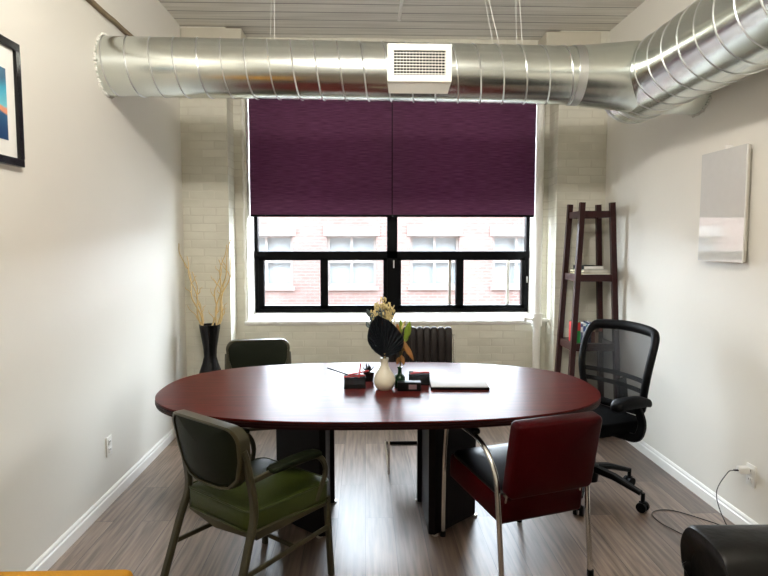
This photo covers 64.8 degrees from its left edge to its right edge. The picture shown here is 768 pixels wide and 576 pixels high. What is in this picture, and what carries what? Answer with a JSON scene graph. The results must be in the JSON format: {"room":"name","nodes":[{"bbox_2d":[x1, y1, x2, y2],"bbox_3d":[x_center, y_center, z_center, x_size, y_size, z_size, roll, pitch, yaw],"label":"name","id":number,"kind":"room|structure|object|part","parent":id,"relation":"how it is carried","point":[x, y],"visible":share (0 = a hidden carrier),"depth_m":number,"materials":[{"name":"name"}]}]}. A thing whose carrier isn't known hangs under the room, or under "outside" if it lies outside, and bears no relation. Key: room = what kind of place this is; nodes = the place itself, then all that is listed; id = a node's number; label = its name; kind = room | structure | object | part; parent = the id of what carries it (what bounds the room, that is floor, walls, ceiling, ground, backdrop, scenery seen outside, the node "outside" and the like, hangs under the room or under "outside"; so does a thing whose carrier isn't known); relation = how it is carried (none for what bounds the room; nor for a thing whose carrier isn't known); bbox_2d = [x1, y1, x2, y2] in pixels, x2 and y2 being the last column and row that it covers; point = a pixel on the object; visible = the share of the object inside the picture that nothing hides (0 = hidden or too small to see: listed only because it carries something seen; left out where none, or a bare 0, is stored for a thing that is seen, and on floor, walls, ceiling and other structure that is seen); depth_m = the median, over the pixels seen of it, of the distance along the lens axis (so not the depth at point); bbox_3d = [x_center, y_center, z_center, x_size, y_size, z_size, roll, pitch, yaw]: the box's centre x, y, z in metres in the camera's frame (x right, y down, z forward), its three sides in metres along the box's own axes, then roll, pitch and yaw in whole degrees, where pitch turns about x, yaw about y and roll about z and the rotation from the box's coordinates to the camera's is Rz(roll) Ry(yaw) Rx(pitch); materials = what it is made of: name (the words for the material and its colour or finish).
{"room":"meeting room","nodes":[
{"label":"meeting room","id":0,"kind":"room"},
{"bbox_2d":[0,0,186,571],"bbox_3d":[-1.663,-0.211,1.487,0.200,3.290,8.700,0,4,-2],"label":"wall","id":1,"kind":"structure","parent":0,"point":[93,323],"depth_m":3.17,"materials":[{"name":"paint"}]},
{"bbox_2d":[0,34,24,167],"bbox_3d":[-1.576,-0.765,2.334,0.027,0.524,0.600,0,4,-2],"label":"framed picture","id":2,"kind":"object","parent":1,"relation":"attached to","point":[12,148],"visible":1,"depth_m":2.57,"materials":[{"name":"black wood"}]},
{"bbox_2d":[0,66,8,139],"bbox_3d":[-1.576,-0.753,2.335,0.001,0.295,0.410,0,4,-2],"label":"print","id":3,"kind":"object","parent":2,"relation":"attached to","point":[4,89],"depth_m":2.52},
{"bbox_2d":[26,427,175,570],"bbox_3d":[-1.546,1.409,1.325,0.015,0.085,7.720,0,4,-2],"label":"baseboard","id":4,"kind":"structure","parent":1,"relation":"attached to","point":[56,550],"depth_m":3.38,"materials":[{"name":"white paint"}]},
{"bbox_2d":[106,434,111,456],"bbox_3d":[-1.619,0.931,3.569,0.012,0.116,0.072,0,4,-2],"label":"wall outlet","id":5,"kind":"object","parent":1,"relation":"attached to","point":[109,438],"visible":1,"depth_m":3.56,"materials":[{"name":"white paint"}]},
{"bbox_2d":[86,0,132,35],"bbox_3d":[-1.542,-1.401,1.097,0.026,0.032,7.660,0,4,-2],"label":"trim","id":6,"kind":"structure","parent":1,"relation":"attached to","point":[93,3],"depth_m":3.54,"materials":[{"name":"brown wood"}]},
{"bbox_2d":[94,0,179,36],"bbox_3d":[-1.542,-1.621,1.075,0.022,0.415,7.690,0,4,-2],"label":"wall","id":7,"kind":"structure","parent":1,"relation":"attached to","point":[146,18],"depth_m":4.09,"materials":[{"name":"paint"}]},
{"bbox_2d":[180,26,237,376],"bbox_3d":[-1.489,-0.499,5.188,0.380,3.290,0.270,0,4,-2],"label":"wall","id":8,"kind":"structure","parent":0,"point":[207,130],"depth_m":5.05,"materials":[{"name":"brick"}]},
{"bbox_2d":[180,28,246,38],"bbox_3d":[-1.411,-1.978,5.058,0.495,0.298,0.260,0,4,-2],"label":"beam","id":9,"kind":"structure","parent":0,"point":[237,33],"depth_m":4.92,"materials":[{"name":"white paint"}]},
{"bbox_2d":[233,99,249,339],"bbox_3d":[-1.451,-0.527,5.548,0.480,3.290,0.490,0,4,-2],"label":"wall","id":10,"kind":"structure","parent":0,"point":[242,330],"depth_m":5.31,"materials":[{"name":"paint"}]},
{"bbox_2d":[241,99,255,325],"bbox_3d":[-1.217,-0.787,5.470,0.038,2.220,0.380,0,4,4],"label":"trim","id":11,"kind":"structure","parent":10,"relation":"attached to","point":[251,219],"depth_m":5.38,"materials":[{"name":"white paint"}]},
{"bbox_2d":[363,370,374,381],"bbox_3d":[-0.087,0.505,3.469,0.068,0.055,0.067,0,4,-2],"label":"pot","id":12,"kind":"object","parent":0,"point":[369,375],"depth_m":3.44,"materials":[{"name":"black ceramic"}]},
{"bbox_2d":[249,324,532,367],"bbox_3d":[0.082,0.710,5.693,2.587,0.800,0.490,0,4,-2],"label":"wall","id":13,"kind":"structure","parent":0,"point":[510,345],"depth_m":5.43,"materials":[{"name":"paint"}]},
{"bbox_2d":[245,312,531,325],"bbox_3d":[0.086,0.279,5.551,2.647,0.103,0.326,0,4,-2],"label":"trim","id":14,"kind":"structure","parent":13,"relation":"on","point":[315,318],"depth_m":5.46,"materials":[{"name":"white paint"}]},
{"bbox_2d":[254,102,529,312],"bbox_3d":[0.082,-0.831,5.618,2.571,2.115,0.120,0,4,-2],"label":"window","id":15,"kind":"structure","parent":13,"relation":"in","point":[391,258],"depth_m":5.63,"materials":[{"name":"black paint"}]},
{"bbox_3d":[-0.860,-0.041,5.645,0.606,0.475,0.060,0,4,-2],"label":"sash","id":16,"kind":"part","parent":15,"relation":"part of","materials":[{"name":"black paint"}]},
{"bbox_2d":[248,99,391,216],"bbox_3d":[-0.566,-1.268,5.421,1.269,1.257,0.048,0,4,-2],"label":"roller shade","id":17,"kind":"object","parent":15,"relation":"attached to","point":[308,158],"visible":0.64,"depth_m":5.41,"materials":[{"name":"purple fabric"}]},
{"bbox_3d":[-0.265,-0.042,5.663,0.585,0.475,0.060,0,4,-2],"label":"sash","id":18,"kind":"part","parent":15,"relation":"part of","materials":[{"name":"black paint"}]},
{"bbox_3d":[0.415,-0.044,5.685,0.585,0.475,0.060,0,4,-2],"label":"sash","id":19,"kind":"part","parent":15,"relation":"part of","materials":[{"name":"black paint"}]},
{"bbox_3d":[0.623,-0.051,5.742,0.024,0.450,0.028,0,4,-2],"label":"sliding rail","id":20,"kind":"part","parent":15,"relation":"part of","materials":[{"name":"metal"}]},
{"bbox_2d":[393,102,536,216],"bbox_3d":[0.723,-1.271,5.461,1.293,1.257,0.048,0,4,-2],"label":"roller shade","id":21,"kind":"object","parent":15,"relation":"attached to","point":[450,159],"visible":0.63,"depth_m":5.45,"materials":[{"name":"purple fabric"}]},
{"bbox_3d":[1.016,-0.045,5.703,0.618,0.475,0.060,0,4,-2],"label":"sash","id":22,"kind":"part","parent":15,"relation":"part of","materials":[{"name":"black paint"}]},
{"bbox_3d":[1.177,-0.052,5.759,0.024,0.450,0.028,0,4,-2],"label":"sliding rail","id":23,"kind":"part","parent":15,"relation":"part of","materials":[{"name":"metal"}]},
{"bbox_2d":[48,426,734,575],"bbox_3d":[0.214,1.484,1.678,3.955,0.120,8.700,0,4,-2],"label":"floor","id":24,"kind":"structure","parent":0,"point":[379,528],"depth_m":3.25,"materials":[{"name":"grey laminate"}]},
{"bbox_2d":[0,570,132,575],"bbox_3d":[-1.178,1.203,1.622,0.700,0.450,0.880,0,4,-2],"label":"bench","id":25,"kind":"object","parent":24,"relation":"on","point":[67,572],"visible":1,"depth_m":2.01,"materials":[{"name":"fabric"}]},
{"bbox_2d":[199,323,220,373],"bbox_3d":[-1.419,0.731,4.960,0.260,0.872,0.247,0,4,-2],"label":"floor vase","id":26,"kind":"object","parent":24,"relation":"on","point":[209,333],"visible":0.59,"depth_m":4.89,"materials":[{"name":"black ceramic"}]},
{"bbox_2d":[178,240,232,325],"bbox_3d":[-1.431,0.139,4.912,0.428,1.062,0.144,0,4,-2],"label":"bunch","id":27,"kind":"object","parent":26,"relation":"in","point":[221,309],"visible":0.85,"depth_m":4.90,"materials":[{"name":"beige plant"}]},
{"bbox_2d":[160,409,334,575],"bbox_3d":[-0.612,0.935,2.711,0.568,0.823,0.610,4,6,39],"label":"armchair","id":28,"kind":"object","parent":24,"relation":"on","point":[235,491],"visible":1,"depth_m":2.57,"materials":[{"name":"green leather"}]},
{"bbox_3d":[-0.932,0.984,2.689,0.175,0.729,0.053,-4,6,-43],"label":"leg","id":29,"kind":"part","parent":28,"relation":"part of","materials":[{"name":"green metal"}]},
{"bbox_3d":[-0.739,0.681,2.533,0.434,0.267,0.090,4,6,39],"label":"backrest","id":30,"kind":"part","parent":28,"relation":"part of","materials":[{"name":"leather"}]},
{"bbox_3d":[-0.734,0.682,2.539,0.466,0.290,0.100,4,6,39],"label":"frame","id":31,"kind":"part","parent":28,"relation":"part of","materials":[{"name":"green metal"}]},
{"bbox_3d":[-0.567,1.007,2.398,0.053,0.729,0.175,3,5,31],"label":"leg","id":32,"kind":"part","parent":28,"relation":"part of","materials":[{"name":"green metal"}]},
{"bbox_3d":[-0.778,0.829,2.888,0.036,0.240,0.429,4,6,38],"label":"arm","id":33,"kind":"part","parent":28,"relation":"part of","materials":[{"name":"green metal"}]},
{"bbox_3d":[-0.579,0.983,2.756,0.474,0.054,0.458,4,6,39],"label":"seat frame","id":34,"kind":"part","parent":28,"relation":"part of","materials":[{"name":"green metal"}]},
{"bbox_3d":[-0.573,0.929,2.760,0.485,0.111,0.460,4,6,39],"label":"seat","id":35,"kind":"part","parent":28,"relation":"part of","materials":[{"name":"green leather"}]},
{"bbox_3d":[-0.615,1.123,3.092,0.042,0.382,0.044,4,6,39],"label":"leg","id":36,"kind":"part","parent":28,"relation":"part of","materials":[{"name":"green metal"}]},
{"bbox_3d":[-0.396,0.852,2.583,0.036,0.240,0.429,4,6,39],"label":"arm","id":37,"kind":"part","parent":28,"relation":"part of","materials":[{"name":"green metal"}]},
{"bbox_3d":[-0.256,1.146,2.805,0.042,0.382,0.044,4,6,39],"label":"leg","id":38,"kind":"part","parent":28,"relation":"part of","materials":[{"name":"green metal"}]},
{"bbox_2d":[225,338,291,430],"bbox_3d":[-0.892,0.809,4.337,0.568,0.823,0.610,-1,5,-13],"label":"armchair","id":39,"kind":"object","parent":24,"relation":"on","point":[240,353],"visible":0.21,"depth_m":4.50,"materials":[{"name":"green leather"}]},
{"bbox_3d":[-1.169,0.843,4.503,0.053,0.729,0.175,-2,5,-21],"label":"leg","id":40,"kind":"part","parent":39,"relation":"part of","materials":[{"name":"green metal"}]},
{"bbox_3d":[-0.937,0.527,4.513,0.434,0.267,0.090,-1,5,-13],"label":"backrest","id":41,"kind":"part","parent":39,"relation":"part of","materials":[{"name":"leather"}]},
{"bbox_3d":[-0.935,0.529,4.506,0.466,0.290,0.100,-1,5,-13],"label":"frame","id":42,"kind":"part","parent":39,"relation":"part of","materials":[{"name":"green metal"}]},
{"bbox_2d":[155,362,600,537],"bbox_3d":[-0.025,0.916,3.372,2.365,0.750,1.328,0,4,-2],"label":"conference table","id":43,"kind":"object","parent":24,"relation":"on","point":[305,404],"visible":0.88,"depth_m":3.16,"materials":[{"name":"brown wood"}]},
{"bbox_2d":[344,374,365,388],"bbox_3d":[-0.161,0.513,3.321,0.120,0.060,0.090,0,4,-5],"label":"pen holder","id":44,"kind":"object","parent":43,"relation":"on","point":[349,382],"visible":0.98,"depth_m":3.28,"materials":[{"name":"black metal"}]},
{"bbox_2d":[327,367,357,377],"bbox_3d":[-0.223,0.470,3.337,0.184,0.061,0.009,1,4,7],"label":"pen","id":45,"kind":"object","parent":44,"relation":"in","point":[327,367],"visible":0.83,"depth_m":3.34,"materials":[{"name":"black plastic"}]},
{"bbox_2d":[348,370,368,375],"bbox_3d":[-0.141,0.467,3.331,0.119,0.026,0.010,-1,5,-13],"label":"pen","id":46,"kind":"object","parent":44,"relation":"in","point":[365,370],"visible":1,"depth_m":3.33,"materials":[{"name":"red plastic"}]},
{"bbox_2d":[362,362,374,381],"bbox_3d":[-0.090,0.479,3.468,0.074,0.106,0.090,0,4,-2],"label":"potted succulent","id":47,"kind":"object","parent":43,"relation":"on","point":[369,375],"visible":0.88,"depth_m":3.44,"materials":[{"name":"black plant"}]},
{"bbox_2d":[374,357,394,390],"bbox_3d":[0.003,0.462,3.272,0.118,0.170,0.118,0,4,-2],"label":"bud vase","id":48,"kind":"object","parent":43,"relation":"on","point":[384,378],"visible":1,"depth_m":3.24,"materials":[{"name":"beige ceramic"}]},
{"bbox_2d":[366,297,403,358],"bbox_3d":[0.003,0.243,3.254,0.202,0.392,0.111,0,4,-2],"label":"bouquet","id":49,"kind":"object","parent":48,"relation":"in","point":[383,336],"visible":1,"depth_m":3.23,"materials":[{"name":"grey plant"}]},
{"bbox_2d":[394,367,404,387],"bbox_3d":[0.086,0.488,3.307,0.058,0.114,0.058,0,4,-2],"label":"glass bottle","id":50,"kind":"object","parent":43,"relation":"on","point":[399,376],"visible":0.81,"depth_m":3.29,"materials":[{"name":"green glass"}]},
{"bbox_2d":[396,319,413,366],"bbox_3d":[0.103,0.326,3.290,0.116,0.320,0.039,0,4,-2],"label":"leaf","id":51,"kind":"object","parent":50,"relation":"in","point":[407,331],"visible":0.77,"depth_m":3.29,"materials":[{"name":"plant"}]},
{"bbox_2d":[397,380,420,390],"bbox_3d":[0.135,0.525,3.251,0.125,0.048,0.057,0,4,1],"label":"desk clock","id":52,"kind":"object","parent":43,"relation":"on","point":[402,385],"visible":1,"depth_m":3.23,"materials":[{"name":"black plastic"}]},
{"bbox_2d":[408,371,429,384],"bbox_3d":[0.197,0.507,3.402,0.120,0.060,0.090,0,4,2],"label":"tray","id":53,"kind":"object","parent":43,"relation":"on","point":[424,378],"visible":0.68,"depth_m":3.36,"materials":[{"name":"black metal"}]},
{"bbox_2d":[430,374,489,389],"bbox_3d":[0.413,0.528,3.401,0.315,0.019,0.300,0,4,1],"label":"laptop","id":54,"kind":"object","parent":43,"relation":"on","point":[437,381],"visible":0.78,"depth_m":3.35,"materials":[{"name":"silver plastic"}]},
{"bbox_2d":[385,326,454,474],"bbox_3d":[0.273,0.763,4.271,0.518,0.914,0.648,0,4,-2],"label":"chair","id":55,"kind":"object","parent":24,"relation":"on","point":[426,344],"visible":0.2,"depth_m":4.46,"materials":[{"name":"brown leather"}]},
{"bbox_3d":[0.022,0.790,4.262,0.016,0.861,0.641,0,4,-2],"label":"leg","id":56,"kind":"part","parent":55,"relation":"part of","materials":[{"name":"silver metal"}]},
{"bbox_3d":[0.266,0.489,4.482,0.474,0.400,0.109,0,4,-2],"label":"backrest","id":57,"kind":"part","parent":55,"relation":"part of","materials":[{"name":"brown leather"}]},
{"bbox_3d":[0.524,0.789,4.277,0.016,0.861,0.641,0,4,-2],"label":"leg","id":58,"kind":"part","parent":55,"relation":"part of","materials":[{"name":"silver metal"}]},
{"bbox_2d":[440,411,601,575],"bbox_3d":[0.646,0.931,2.939,0.537,0.790,0.683,-2,5,-21],"label":"armchair","id":59,"kind":"object","parent":24,"relation":"on","point":[545,464],"visible":0.81,"depth_m":2.67,"materials":[{"name":"red leather"}]},
{"bbox_3d":[0.409,0.993,2.890,0.035,0.674,0.609,-2,5,-21],"label":"leg","id":60,"kind":"part","parent":59,"relation":"part of","materials":[{"name":"silver metal"}]},
{"bbox_2d":[454,443,507,494],"bbox_3d":[0.631,0.876,2.973,0.440,0.063,0.470,-2,5,-21],"label":"seat cushion","id":61,"kind":"object","parent":59,"relation":"on","point":[472,463],"depth_m":2.96,"materials":[{"name":"black leather"}]},
{"bbox_3d":[0.633,0.944,2.974,0.450,0.170,0.506,-2,5,-21],"label":"seat","id":62,"kind":"part","parent":59,"relation":"part of","materials":[{"name":"leather"}]},
{"bbox_3d":[0.744,0.733,2.666,0.440,0.353,0.134,-2,5,-21],"label":"backrest","id":63,"kind":"part","parent":59,"relation":"part of","materials":[{"name":"red leather"}]},
{"bbox_3d":[0.859,0.980,3.060,0.035,0.674,0.609,-2,5,-21],"label":"leg","id":64,"kind":"part","parent":59,"relation":"part of","materials":[{"name":"silver metal"}]},
{"bbox_2d":[554,202,618,406],"bbox_3d":[1.668,0.241,4.958,0.453,1.853,0.391,0,4,-2],"label":"shelf","id":65,"kind":"object","parent":24,"relation":"on","point":[598,214],"visible":0.56,"depth_m":4.79,"materials":[{"name":"brown wood"}]},
{"bbox_3d":[1.501,0.229,5.111,0.145,1.853,0.051,2,5,19],"label":"leg","id":66,"kind":"part","parent":65,"relation":"part of","materials":[{"name":"brown wood"}]},
{"bbox_2d":[569,321,570,340],"bbox_3d":[1.532,0.354,4.907,0.024,0.165,0.121,0,4,-2],"label":"book","id":67,"kind":"object","parent":65,"relation":"on","point":[569,321],"visible":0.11,"depth_m":4.96,"materials":[{"name":"red paper"}]},
{"bbox_3d":[1.511,0.254,4.796,0.145,1.853,0.051,-2,5,-22],"label":"leg","id":68,"kind":"part","parent":65,"relation":"part of","materials":[{"name":"brown wood"}]},
{"bbox_2d":[577,321,580,342],"bbox_3d":[1.558,0.352,4.908,0.026,0.170,0.121,0,4,-2],"label":"book","id":69,"kind":"object","parent":65,"relation":"on","point":[579,322],"visible":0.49,"depth_m":4.85,"materials":[{"name":"green paper"}]},
{"bbox_2d":[580,324,582,342],"bbox_3d":[1.582,0.361,4.909,0.018,0.150,0.121,0,4,-2],"label":"book","id":70,"kind":"object","parent":65,"relation":"on","point":[581,328],"visible":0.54,"depth_m":4.85,"materials":[{"name":"white paper"}]},
{"bbox_2d":[580,321,585,333],"bbox_3d":[1.603,0.357,4.910,0.022,0.158,0.121,0,4,-2],"label":"book","id":71,"kind":"object","parent":65,"relation":"on","point":[583,323],"visible":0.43,"depth_m":4.85,"materials":[{"name":"white paper"}]},
{"bbox_2d":[570,272,609,274],"bbox_3d":[1.673,-0.121,4.925,0.230,0.010,0.250,0,4,-6],"label":"magazine","id":72,"kind":"object","parent":65,"relation":"on","point":[570,272],"visible":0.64,"depth_m":4.80,"materials":[{"name":"white paper"}]},
{"bbox_3d":[1.673,-0.131,4.925,0.215,0.009,0.240,0,4,3],"label":"magazine","id":73,"kind":"object","parent":72,"relation":"on","visible":0},
{"bbox_2d":[570,269,609,271],"bbox_3d":[1.673,-0.141,4.924,0.220,0.011,0.235,-1,5,-10],"label":"magazine","id":74,"kind":"object","parent":73,"relation":"on","point":[570,269],"visible":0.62,"depth_m":4.82,"materials":[{"name":"white paper"}]},
{"bbox_2d":[573,268,606,270],"bbox_3d":[1.673,-0.152,4.923,0.200,0.010,0.230,0,4,0],"label":"magazine","id":75,"kind":"object","parent":74,"relation":"on","point":[573,268],"visible":0.71,"depth_m":4.81,"materials":[{"name":"white paper"}]},
{"bbox_2d":[573,265,603,268],"bbox_3d":[1.661,-0.170,4.921,0.165,0.026,0.210,0,4,-5],"label":"book","id":76,"kind":"object","parent":75,"relation":"on","point":[583,266],"visible":0.88,"depth_m":4.82,"materials":[{"name":"white paper"}]},
{"bbox_3d":[1.825,0.228,5.121,0.145,1.853,0.051,-2,5,-22],"label":"leg","id":77,"kind":"part","parent":65,"relation":"part of","materials":[{"name":"brown wood"}]},
{"bbox_3d":[1.835,0.253,4.806,0.145,1.853,0.051,2,5,19],"label":"leg","id":78,"kind":"part","parent":65,"relation":"part of","materials":[{"name":"brown wood"}]},
{"bbox_2d":[573,319,659,515],"bbox_3d":[1.286,0.738,3.686,0.659,1.056,0.693,-2,5,-25],"label":"office chair","id":79,"kind":"object","parent":24,"relation":"on","point":[617,358],"visible":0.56,"depth_m":3.65,"materials":[{"name":"black plastic"}]},
{"bbox_3d":[1.419,1.119,3.777,0.291,0.097,0.058,-2,5,-25],"label":"leg","id":80,"kind":"part","parent":79,"relation":"part of","materials":[{"name":"black plastic"}]},
{"bbox_3d":[1.235,0.793,3.666,0.480,0.099,0.515,-2,5,-25],"label":"seat","id":81,"kind":"part","parent":79,"relation":"part of","materials":[{"name":"black fabric"}]},
{"bbox_3d":[1.380,1.134,3.578,0.058,0.097,0.291,-4,6,-43],"label":"leg","id":82,"kind":"part","parent":79,"relation":"part of","materials":[{"name":"black plastic"}]},
{"bbox_3d":[1.459,0.477,3.745,0.159,0.547,0.588,-2,5,-25],"label":"frame","id":83,"kind":"part","parent":79,"relation":"part of","materials":[{"name":"black plastic"}]},
{"bbox_2d":[652,470,733,533],"bbox_3d":[1.742,1.134,3.179,0.332,0.344,0.666,-2,5,-19],"label":"charging cable","id":84,"kind":"object","parent":24,"relation":"on","point":[729,470],"visible":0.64,"depth_m":3.29,"materials":[{"name":"black plastic"}]},
{"bbox_2d":[680,524,767,575],"bbox_3d":[1.495,1.088,1.165,0.943,0.750,1.803,0,4,-2],"label":"leather sofa","id":85,"kind":"object","parent":24,"relation":"on","point":[706,550],"visible":1,"depth_m":1.88,"materials":[{"name":"black leather"}]},
{"bbox_2d":[246,37,538,44],"bbox_3d":[0.082,-2.036,5.479,2.587,0.270,0.490,0,4,-2],"label":"wall","id":86,"kind":"structure","parent":0,"point":[469,41],"depth_m":5.23,"materials":[{"name":"paint"}]},
{"bbox_2d":[159,0,644,39],"bbox_3d":[0.214,-1.930,1.412,3.955,0.150,8.700,0,4,-2],"label":"ceiling","id":87,"kind":"structure","parent":0,"point":[420,19],"depth_m":4.69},
{"bbox_2d":[270,5,274,37],"bbox_3d":[-0.660,-1.739,3.569,0.038,0.567,0.008,3,5,32],"label":"wire","id":88,"kind":"object","parent":87,"relation":"hanging from","point":[274,5],"visible":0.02,"depth_m":3.57,"materials":[{"name":"white paint"}]},
{"bbox_2d":[93,0,767,123],"bbox_3d":[0.235,-1.040,0.646,3.613,0.495,6.535,0,4,-2],"label":"ventilation duct","id":89,"kind":"object","parent":88,"relation":"hanging from","point":[708,46],"visible":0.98,"depth_m":3.45,"materials":[{"name":"metal"}]},
{"bbox_2d":[387,43,451,93],"bbox_3d":[0.200,-1.257,3.482,0.364,0.253,0.122,0,4,-2],"label":"air register","id":90,"kind":"object","parent":89,"relation":"on","point":[411,68],"visible":1,"depth_m":3.44,"materials":[{"name":"beige paint"}]},
{"bbox_2d":[394,51,445,74],"bbox_3d":[0.201,-1.276,3.441,0.296,0.140,0.011,0,4,-2],"label":"grille","id":91,"kind":"object","parent":90,"relation":"attached to","point":[405,62],"depth_m":3.44,"materials":[{"name":"white metal"}]},
{"bbox_2d":[397,0,403,20],"bbox_3d":[0.187,-1.923,2.498,0.032,0.027,4.466,0,4,-2],"label":"conduit","id":92,"kind":"object","parent":87,"relation":"attached to","point":[401,1],"visible":1,"depth_m":4.51,"materials":[{"name":"white metal"}]},
{"bbox_2d":[485,2,498,42],"bbox_3d":[0.613,-1.742,3.607,0.152,0.568,0.022,0,4,-2],"label":"wire","id":93,"kind":"object","parent":87,"relation":"hanging from","point":[485,2],"visible":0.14,"depth_m":3.62,"materials":[{"name":"white paint"}]},
{"bbox_2d":[540,104,549,369],"bbox_3d":[1.619,-0.535,5.644,0.488,3.290,0.490,0,4,-2],"label":"wall","id":94,"kind":"structure","parent":0,"point":[547,107],"depth_m":5.40,"materials":[{"name":"paint"}]},
{"bbox_2d":[528,108,544,313],"bbox_3d":[1.385,-0.793,5.552,0.038,2.220,0.380,-1,4,-8],"label":"trim","id":95,"kind":"structure","parent":94,"relation":"attached to","point":[532,219],"depth_m":5.60,"materials":[{"name":"white paint"}]},
{"bbox_2d":[538,32,600,45],"bbox_3d":[1.570,-1.985,5.151,0.460,0.298,0.260,0,4,-2],"label":"beam","id":96,"kind":"structure","parent":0,"point":[549,38],"depth_m":5.01,"materials":[{"name":"white paint"}]},
{"bbox_2d":[544,30,609,378],"bbox_3d":[1.667,-0.507,5.287,0.415,3.290,0.270,0,4,-2],"label":"wall","id":97,"kind":"structure","parent":0,"point":[577,134],"depth_m":5.14,"materials":[{"name":"brick"}]},
{"bbox_2d":[522,104,548,368],"bbox_3d":[1.338,-0.352,5.306,0.234,2.978,0.096,0,4,-2],"label":"pipe","id":98,"kind":"object","parent":97,"relation":"attached to","point":[536,318],"visible":0.83,"depth_m":5.28,"materials":[{"name":"white metal"}]},
{"bbox_3d":[1.265,0.271,5.331,0.082,0.044,0.044,-1,5,-9],"label":"valve handle","id":99,"kind":"part","parent":98,"relation":"part of","materials":[{"name":"white paint"}]},
{"bbox_2d":[603,0,767,523],"bbox_3d":[2.090,-0.220,1.604,0.200,3.290,8.700,0,4,-2],"label":"wall","id":100,"kind":"structure","parent":0,"point":[708,392],"depth_m":3.74,"materials":[{"name":"paint"}]},
{"bbox_2d":[627,440,757,524],"bbox_3d":[1.992,1.400,1.436,0.015,0.085,7.720,0,4,-2],"label":"baseboard","id":101,"kind":"structure","parent":100,"relation":"attached to","point":[728,510],"depth_m":3.72,"materials":[{"name":"white paint"}]},
{"bbox_2d":[698,143,751,262],"bbox_3d":[1.908,-0.471,3.380,0.052,0.645,0.424,0,4,-2],"label":"board","id":102,"kind":"object","parent":100,"relation":"attached to","point":[726,173],"visible":1,"depth_m":3.35,"materials":[{"name":"metal"}]},
{"bbox_2d":[746,462,755,487],"bbox_3d":[1.937,0.990,3.199,0.012,0.116,0.072,0,4,-2],"label":"wall outlet","id":103,"kind":"object","parent":100,"relation":"attached to","point":[750,478],"visible":0.93,"depth_m":3.18,"materials":[{"name":"white plastic"}]},
{"bbox_2d":[733,466,749,473],"bbox_3d":[1.888,0.963,3.200,0.078,0.036,0.042,0,4,-2],"label":"charger","id":104,"kind":"object","parent":103,"relation":"attached to","point":[739,469],"visible":1,"depth_m":3.18,"materials":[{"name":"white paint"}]},
{"label":"outside","id":105,"kind":"structure","parent":0,"visible":0},
{"bbox_3d":[-0.564,5.237,18.403,60.000,0.200,24.100,0,4,-2],"label":"ground","id":106,"kind":"structure","parent":105,"visible":0},
{"bbox_2d":[259,217,524,304],"bbox_3d":[-0.506,1.441,16.273,24.000,7.700,0.360,0,4,-2],"label":"brick building","id":107,"kind":"structure","parent":106,"relation":"on","point":[287,282],"depth_m":16.04,"materials":[{"name":"brick"}]},
{"bbox_3d":[-3.108,-0.718,16.113,1.400,1.330,0.020,0,4,-2],"label":"pane","id":108,"kind":"part","parent":107,"relation":"part of","materials":[{"name":"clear glass"}]},
{"bbox_3d":[-3.101,0.012,15.954,1.500,0.100,0.110,0,4,-2],"label":"window sill","id":109,"kind":"part","parent":107,"relation":"part of","materials":[{"name":"stone"}]},
{"bbox_3d":[-0.859,-0.723,16.184,1.300,1.330,0.020,0,4,-2],"label":"pane","id":110,"kind":"part","parent":107,"relation":"part of","materials":[{"name":"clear glass"}]},
{"bbox_3d":[-0.852,0.006,16.025,1.400,0.100,0.110,0,4,-2],"label":"window sill","id":111,"kind":"part","parent":107,"relation":"part of","materials":[{"name":"stone"}]},
{"bbox_3d":[1.347,0.001,16.094,1.400,0.100,0.110,0,4,-2],"label":"window sill","id":112,"kind":"part","parent":107,"relation":"part of","materials":[{"name":"stone"}]},
{"bbox_3d":[1.340,-0.729,16.253,1.300,1.330,0.020,0,4,-2],"label":"pane","id":113,"kind":"part","parent":107,"relation":"part of","materials":[{"name":"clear glass"}]},
{"bbox_3d":[3.546,-0.005,16.163,1.400,0.100,0.110,0,4,-2],"label":"window sill","id":114,"kind":"part","parent":107,"relation":"part of","materials":[{"name":"stone"}]},
{"bbox_3d":[3.539,-0.734,16.321,1.300,1.330,0.020,0,4,-2],"label":"pane","id":115,"kind":"part","parent":107,"relation":"part of","materials":[{"name":"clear glass"}]}
]}

